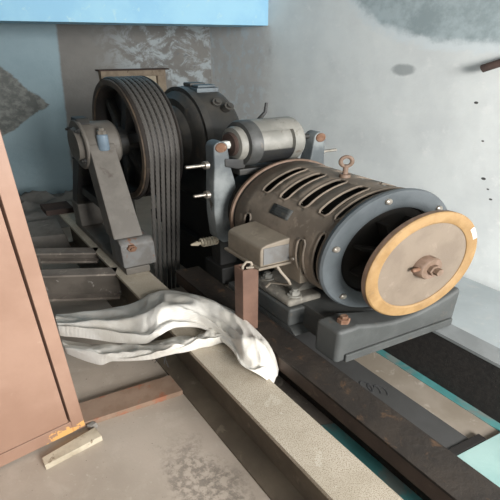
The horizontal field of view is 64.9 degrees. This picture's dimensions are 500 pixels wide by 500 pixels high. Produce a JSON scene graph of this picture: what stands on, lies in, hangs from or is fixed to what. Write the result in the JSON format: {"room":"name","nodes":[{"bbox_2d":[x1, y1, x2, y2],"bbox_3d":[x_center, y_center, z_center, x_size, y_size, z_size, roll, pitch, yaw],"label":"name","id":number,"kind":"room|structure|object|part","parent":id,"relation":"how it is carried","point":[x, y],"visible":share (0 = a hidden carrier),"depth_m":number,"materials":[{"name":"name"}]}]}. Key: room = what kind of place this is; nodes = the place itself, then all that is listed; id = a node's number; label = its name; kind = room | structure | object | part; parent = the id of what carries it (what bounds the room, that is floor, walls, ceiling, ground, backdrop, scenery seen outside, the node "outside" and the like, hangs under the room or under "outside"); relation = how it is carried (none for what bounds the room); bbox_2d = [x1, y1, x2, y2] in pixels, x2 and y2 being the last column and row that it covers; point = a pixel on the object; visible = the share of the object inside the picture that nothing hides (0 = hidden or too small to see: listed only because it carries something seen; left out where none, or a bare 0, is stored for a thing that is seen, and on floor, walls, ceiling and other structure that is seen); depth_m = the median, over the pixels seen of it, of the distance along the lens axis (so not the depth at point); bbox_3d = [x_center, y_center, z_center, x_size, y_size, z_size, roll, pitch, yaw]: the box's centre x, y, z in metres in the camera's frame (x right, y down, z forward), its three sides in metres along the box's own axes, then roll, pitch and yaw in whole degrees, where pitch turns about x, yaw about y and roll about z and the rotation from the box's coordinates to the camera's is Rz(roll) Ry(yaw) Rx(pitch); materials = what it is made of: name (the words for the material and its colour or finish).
{"room":"elevator machine room","nodes":[
{"label":"elevator machine room","id":0,"kind":"room"},
{"bbox_2d":[0,23,211,195],"bbox_3d":[-2.552,-1.697,3.706,4.931,2.550,0.160,-12,30,-21],"label":"wall","id":1,"kind":"structure","parent":0,"point":[49,77],"depth_m":4.02,"materials":[{"name":"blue paint"}]},
{"bbox_2d":[95,68,168,91],"bbox_3d":[-1.226,-1.726,4.200,0.742,0.382,0.106,-12,30,-21],"label":"wooden frame","id":2,"kind":"object","parent":1,"relation":"attached to","point":[157,75],"visible":0.41,"depth_m":4.14,"materials":[{"name":"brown wood"}]},
{"bbox_3d":[-1.236,-1.864,4.142,0.682,0.060,0.074,-12,30,-21],"label":"rail","id":3,"kind":"part","parent":2,"relation":"part of","materials":[{"name":"brown wood"}]},
{"bbox_2d":[0,195,499,499],"bbox_3d":[-0.188,0.900,1.564,4.554,0.050,8.857,-20,34,-34],"label":"floor","id":4,"kind":"structure","parent":0,"point":[164,450],"depth_m":1.65,"materials":[{"name":"concrete"}]},
{"bbox_2d":[0,132,84,466],"bbox_3d":[-1.218,0.036,1.261,0.886,1.738,0.512,-18,33,-31],"label":"tall cabinet","id":5,"kind":"object","parent":4,"relation":"on","point":[39,404],"visible":1,"depth_m":1.45,"materials":[{"name":"brown metal"}]},
{"bbox_3d":[-1.040,0.098,1.143,0.634,1.607,0.039,-18,33,-31],"label":"door","id":6,"kind":"part","parent":5,"relation":"part of","materials":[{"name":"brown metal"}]},
{"bbox_3d":[-1.053,0.834,1.543,0.660,0.062,0.073,-18,33,-31],"label":"frame rail","id":7,"kind":"part","parent":5,"relation":"part of","materials":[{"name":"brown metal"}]},
{"bbox_2d":[19,189,72,227],"bbox_3d":[-1.995,-0.470,3.871,1.462,0.218,0.922,-12,30,-21],"label":"sheeting","id":8,"kind":"object","parent":4,"relation":"on","point":[31,201],"visible":0.3,"depth_m":3.80,"materials":[{"name":"grey fabric"}]},
{"bbox_2d":[27,219,70,247],"bbox_3d":[-1.801,-0.106,3.294,0.431,0.120,0.544,-18,33,-31],"label":"concrete block","id":9,"kind":"object","parent":4,"relation":"on","point":[49,233],"visible":0.45,"depth_m":3.22,"materials":[{"name":"grey concrete"}]},
{"bbox_2d":[42,427,102,469],"bbox_3d":[-0.734,0.821,1.629,0.224,0.030,0.062,-20,34,-34],"label":"wood strip","id":10,"kind":"object","parent":4,"relation":"on","point":[91,437],"visible":1,"depth_m":1.62,"materials":[{"name":"beige wood"}]},
{"bbox_2d":[87,421,97,429],"bbox_3d":[-0.692,0.772,1.726,0.031,0.027,0.038,17,32,29],"label":"chip","id":11,"kind":"object","parent":4,"relation":"on","point":[92,424],"visible":0.89,"depth_m":1.72,"materials":[{"name":"grey concrete"}]},
{"bbox_2d":[79,375,182,428],"bbox_3d":[-0.606,0.713,1.835,0.567,0.030,0.124,-12,30,-21],"label":"wooden board","id":12,"kind":"object","parent":4,"relation":"on","point":[127,400],"depth_m":1.83,"materials":[{"name":"brown wood"}]},
{"bbox_2d":[151,82,238,284],"bbox_3d":[-0.269,-0.394,2.591,0.520,1.284,1.426,-21,34,-34],"label":"gearbox","id":13,"kind":"object","parent":4,"relation":"on","point":[202,113],"visible":0.3,"depth_m":2.38,"materials":[{"name":"black metal"}]},
{"bbox_3d":[-0.315,-0.999,2.437,0.134,0.027,0.230,-20,34,-34],"label":"plate","id":14,"kind":"part","parent":13,"relation":"part of","materials":[{"name":"blue paint"}]},
{"bbox_2d":[58,212,402,499],"bbox_3d":[-0.298,0.505,1.939,0.192,0.300,3.858,-20,34,-34],"label":"steel beam","id":15,"kind":"structure","parent":4,"relation":"on","point":[287,453],"depth_m":1.54,"materials":[{"name":"beige metal"}]},
{"bbox_2d":[40,201,73,215],"bbox_3d":[-1.554,-0.336,3.164,0.245,0.043,0.181,-12,30,-21],"label":"block","id":16,"kind":"object","parent":15,"relation":"on","point":[63,207],"visible":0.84,"depth_m":3.12,"materials":[{"name":"brown wood"}]},
{"bbox_2d":[34,247,99,263],"bbox_3d":[-1.433,0.039,2.583,0.867,0.075,0.080,-1,28,-1],"label":"cross beam","id":17,"kind":"structure","parent":15,"relation":"attached to","point":[47,255],"depth_m":2.57,"materials":[{"name":"grey metal"}]},
{"bbox_2d":[41,267,121,301],"bbox_3d":[-1.260,0.215,2.361,0.935,0.180,0.080,-2,28,-3],"label":"cross beam","id":18,"kind":"structure","parent":15,"relation":"attached to","point":[77,284],"depth_m":2.38,"materials":[{"name":"grey metal"}]},
{"bbox_2d":[37,257,41,269],"bbox_3d":[-1.323,0.112,2.450,0.025,0.070,0.161,-10,29,-18],"label":"plate","id":19,"kind":"object","parent":18,"relation":"attached to","point":[38,258],"visible":0.26,"depth_m":2.48,"materials":[{"name":"grey metal"}]},
{"bbox_2d":[65,116,155,274],"bbox_3d":[-0.931,-0.400,2.447,0.219,0.828,0.968,-20,34,-34],"label":"stand","id":20,"kind":"object","parent":15,"relation":"on","point":[101,194],"visible":1,"depth_m":2.25,"materials":[{"name":"grey paint"}]},
{"bbox_3d":[-1.066,-0.513,2.568,0.136,0.485,0.459,-22,35,-35],"label":"leg","id":21,"kind":"part","parent":20,"relation":"part of","materials":[{"name":"metal"}]},
{"bbox_2d":[96,128,109,150],"bbox_3d":[-0.821,-0.617,2.189,0.064,0.122,0.048,0,28,0],"label":"cup","id":22,"kind":"object","parent":20,"relation":"on","point":[102,138],"depth_m":2.18,"materials":[{"name":"metal"}]},
{"bbox_3d":[-0.943,-0.052,2.626,0.134,0.045,0.959,-20,34,-34],"label":"plate","id":23,"kind":"part","parent":20,"relation":"part of","materials":[{"name":"grey paint"}]},
{"bbox_3d":[-0.810,-0.356,2.270,0.162,0.485,0.413,-19,33,-32],"label":"leg","id":24,"kind":"part","parent":20,"relation":"part of","materials":[{"name":"grey paint"}]},
{"bbox_2d":[92,76,183,199],"bbox_3d":[-0.707,-0.671,2.395,0.231,0.712,0.827,-20,34,-34],"label":"pulley wheel","id":25,"kind":"object","parent":20,"relation":"attached to","point":[111,101],"visible":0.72,"depth_m":2.29,"materials":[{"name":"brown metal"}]},
{"bbox_2d":[113,77,157,278],"bbox_3d":[-0.770,-0.384,2.516,0.020,1.332,0.781,-20,34,-34],"label":"rope","id":26,"kind":"object","parent":25,"relation":"hanging from","point":[152,183],"visible":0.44,"depth_m":2.17,"materials":[{"name":"metal"}]},
{"bbox_2d":[115,76,162,282],"bbox_3d":[-0.743,-0.389,2.527,0.020,1.332,0.781,-20,34,-34],"label":"rope","id":27,"kind":"object","parent":25,"relation":"hanging from","point":[155,146],"visible":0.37,"depth_m":2.18,"materials":[{"name":"metal"}]},
{"bbox_2d":[120,76,166,286],"bbox_3d":[-0.716,-0.395,2.538,0.020,1.332,0.781,-20,34,-34],"label":"rope","id":28,"kind":"object","parent":25,"relation":"hanging from","point":[161,149],"visible":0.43,"depth_m":2.19,"materials":[{"name":"metal"}]},
{"bbox_2d":[125,76,170,288],"bbox_3d":[-0.689,-0.401,2.548,0.020,1.332,0.781,-20,34,-34],"label":"rope","id":29,"kind":"object","parent":25,"relation":"hanging from","point":[166,146],"visible":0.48,"depth_m":2.21,"materials":[{"name":"metal"}]},
{"bbox_2d":[131,76,174,287],"bbox_3d":[-0.662,-0.406,2.559,0.020,1.332,0.781,-20,34,-34],"label":"rope","id":30,"kind":"object","parent":25,"relation":"hanging from","point":[171,143],"visible":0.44,"depth_m":2.21,"materials":[{"name":"metal"}]},
{"bbox_2d":[132,76,179,287],"bbox_3d":[-0.635,-0.412,2.570,0.020,1.332,0.781,-20,34,-34],"label":"rope","id":31,"kind":"object","parent":25,"relation":"hanging from","point":[177,148],"visible":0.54,"depth_m":2.23,"materials":[{"name":"metal"}]},
{"bbox_2d":[56,290,278,382],"bbox_3d":[-0.450,0.360,1.934,1.277,0.283,0.457,9,29,17],"label":"rag","id":32,"kind":"object","parent":15,"relation":"on","point":[134,326],"visible":0.98,"depth_m":1.84,"materials":[{"name":"white fabric"}]},
{"bbox_2d":[175,266,499,499],"bbox_3d":[0.391,0.692,1.584,0.141,0.300,2.505,-20,34,-34],"label":"steel beam","id":33,"kind":"structure","parent":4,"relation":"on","point":[412,463],"depth_m":1.50,"materials":[{"name":"brown metal"}]},
{"bbox_2d":[234,264,257,327],"bbox_3d":[-0.016,0.219,1.802,0.090,0.334,0.061,-12,30,-21],"label":"square post","id":34,"kind":"object","parent":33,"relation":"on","point":[246,280],"visible":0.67,"depth_m":1.77,"materials":[{"name":"brown metal"}]},
{"bbox_2d":[241,261,253,269],"bbox_3d":[0.010,0.067,1.706,0.096,0.055,0.026,-6,28,-11],"label":"wire","id":35,"kind":"object","parent":34,"relation":"on","point":[245,262],"visible":0.88,"depth_m":1.70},
{"bbox_2d":[258,309,467,448],"bbox_3d":[0.305,0.572,2.093,0.357,0.015,1.535,-20,34,-34],"label":"steel beam","id":36,"kind":"structure","parent":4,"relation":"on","point":[443,433],"depth_m":1.84,"materials":[{"name":"grey metal"}]},
{"bbox_2d":[354,352,499,439],"bbox_3d":[0.561,0.542,2.174,0.147,0.008,1.536,-20,34,-34],"label":"metal sheet","id":37,"kind":"object","parent":4,"relation":"on","point":[457,417],"visible":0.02,"depth_m":1.86,"materials":[{"name":"beige metal"}]},
{"bbox_2d":[448,434,485,455],"bbox_3d":[0.852,0.822,1.613,0.296,0.018,0.032,-12,30,-21],"label":"strip","id":38,"kind":"object","parent":37,"relation":"on","point":[477,439],"visible":0.54,"depth_m":1.63,"materials":[{"name":"grey metal"}]},
{"bbox_2d":[376,324,499,431],"bbox_3d":[0.662,0.364,2.208,0.148,0.300,3.605,-20,34,-34],"label":"floor opening","id":39,"kind":"object","parent":4,"relation":"on","point":[461,366],"visible":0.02,"depth_m":1.83,"materials":[{"name":"grey paint"}]},
{"bbox_2d":[229,263,458,361],"bbox_3d":[0.433,0.192,1.993,0.685,0.203,0.924,-20,34,-33],"label":"bedplate","id":40,"kind":"object","parent":39,"relation":"on","point":[346,333],"visible":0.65,"depth_m":1.75,"materials":[{"name":"metal"}]},
{"bbox_2d":[185,103,336,282],"bbox_3d":[0.088,-0.304,2.151,0.887,0.936,0.234,-12,30,-21],"label":"brake","id":41,"kind":"object","parent":40,"relation":"on","point":[247,146],"visible":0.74,"depth_m":1.97,"materials":[{"name":"metal"}]},
{"bbox_3d":[-0.185,-0.053,2.141,0.286,0.028,0.029,-11,30,-20],"label":"spring rod","id":42,"kind":"part","parent":41,"relation":"part of","materials":[{"name":"grey metal"}]},
{"bbox_3d":[-0.146,-0.297,2.035,0.148,0.539,0.074,-12,30,-21],"label":"brake arm","id":43,"kind":"part","parent":41,"relation":"part of","materials":[{"name":"silver metal"}]},
{"bbox_3d":[-0.145,-0.006,2.202,0.118,0.160,0.085,-12,30,-21],"label":"pivot post","id":44,"kind":"part","parent":41,"relation":"part of","materials":[{"name":"grey metal"}]},
{"bbox_3d":[0.049,-0.680,1.980,0.099,0.112,0.025,-25,37,-39],"label":"release lever","id":45,"kind":"part","parent":41,"relation":"part of","materials":[{"name":"metal"}]},
{"bbox_3d":[0.334,-0.397,2.226,0.148,0.539,0.074,-12,30,-21],"label":"brake arm","id":46,"kind":"part","parent":41,"relation":"part of","materials":[{"name":"silver metal"}]},
{"bbox_2d":[224,155,476,315],"bbox_3d":[0.382,-0.099,1.802,0.786,0.648,0.992,-21,34,-34],"label":"motor","id":47,"kind":"object","parent":40,"relation":"on","point":[391,250],"visible":1,"depth_m":1.63,"materials":[{"name":"grey paint"}]},
{"bbox_3d":[0.114,0.019,1.684,0.126,0.078,0.004,-12,30,-21],"label":"plate","id":48,"kind":"part","parent":47,"relation":"part of","materials":[{"name":"paint"}]},
{"bbox_2d":[265,267,290,287],"bbox_3d":[0.121,0.129,1.787,0.160,0.179,0.050,24,36,38],"label":"cord","id":49,"kind":"object","parent":47,"relation":"hanging from","point":[278,268],"visible":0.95,"depth_m":1.74,"materials":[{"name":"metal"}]},
{"bbox_3d":[0.136,-0.168,1.728,0.031,0.043,0.126,-20,34,-34],"label":"name plate","id":50,"kind":"part","parent":47,"relation":"part of","materials":[{"name":"metal"}]},
{"bbox_3d":[0.151,-0.007,1.785,0.046,0.230,0.295,-20,34,-34],"label":"box mounting plate","id":51,"kind":"part","parent":47,"relation":"part of","materials":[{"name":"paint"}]},
{"bbox_3d":[0.497,0.066,1.637,0.160,0.061,0.053,-12,30,-21],"label":"fan blade","id":52,"kind":"part","parent":47,"relation":"part of","materials":[{"name":"black metal"}]},
{"bbox_3d":[0.497,0.001,1.603,0.160,0.061,0.053,-12,30,-21],"label":"fan blade","id":53,"kind":"part","parent":47,"relation":"part of","materials":[{"name":"black metal"}]},
{"bbox_3d":[0.560,-0.061,1.603,0.090,0.117,0.053,-12,30,-21],"label":"fan blade","id":54,"kind":"part","parent":47,"relation":"part of","materials":[{"name":"black metal"}]},
{"bbox_3d":[0.640,-0.081,1.639,0.076,0.117,0.060,-19,33,-31],"label":"fan blade","id":55,"kind":"part","parent":47,"relation":"part of","materials":[{"name":"black metal"}]},
{"bbox_2d":[457,433,499,486],"bbox_3d":[1.213,0.987,1.300,0.353,0.017,1.023,-20,34,-34],"label":"plate","id":56,"kind":"object","parent":4,"relation":"on","point":[484,457],"visible":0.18,"depth_m":1.57,"materials":[{"name":"teal paint"}]},
{"bbox_2d":[210,0,499,290],"bbox_3d":[2.042,-0.717,1.845,0.182,2.550,7.732,-20,34,-34],"label":"wall","id":57,"kind":"structure","parent":0,"point":[399,88],"depth_m":2.87,"materials":[{"name":"paint"}]},
{"bbox_2d":[0,0,267,26],"bbox_3d":[-2.110,-2.098,2.705,4.806,0.908,0.415,-12,30,-21],"label":"ceiling beam","id":58,"kind":"structure","parent":57,"relation":"attached to","point":[210,13],"depth_m":3.17,"materials":[{"name":"blue paint"}]},
{"bbox_2d":[480,59,499,71],"bbox_3d":[1.484,-1.084,2.235,0.290,0.143,0.050,18,33,31],"label":"stub","id":59,"kind":"object","parent":57,"relation":"attached to","point":[495,64],"visible":1,"depth_m":2.29,"materials":[{"name":"brown metal"}]}
]}

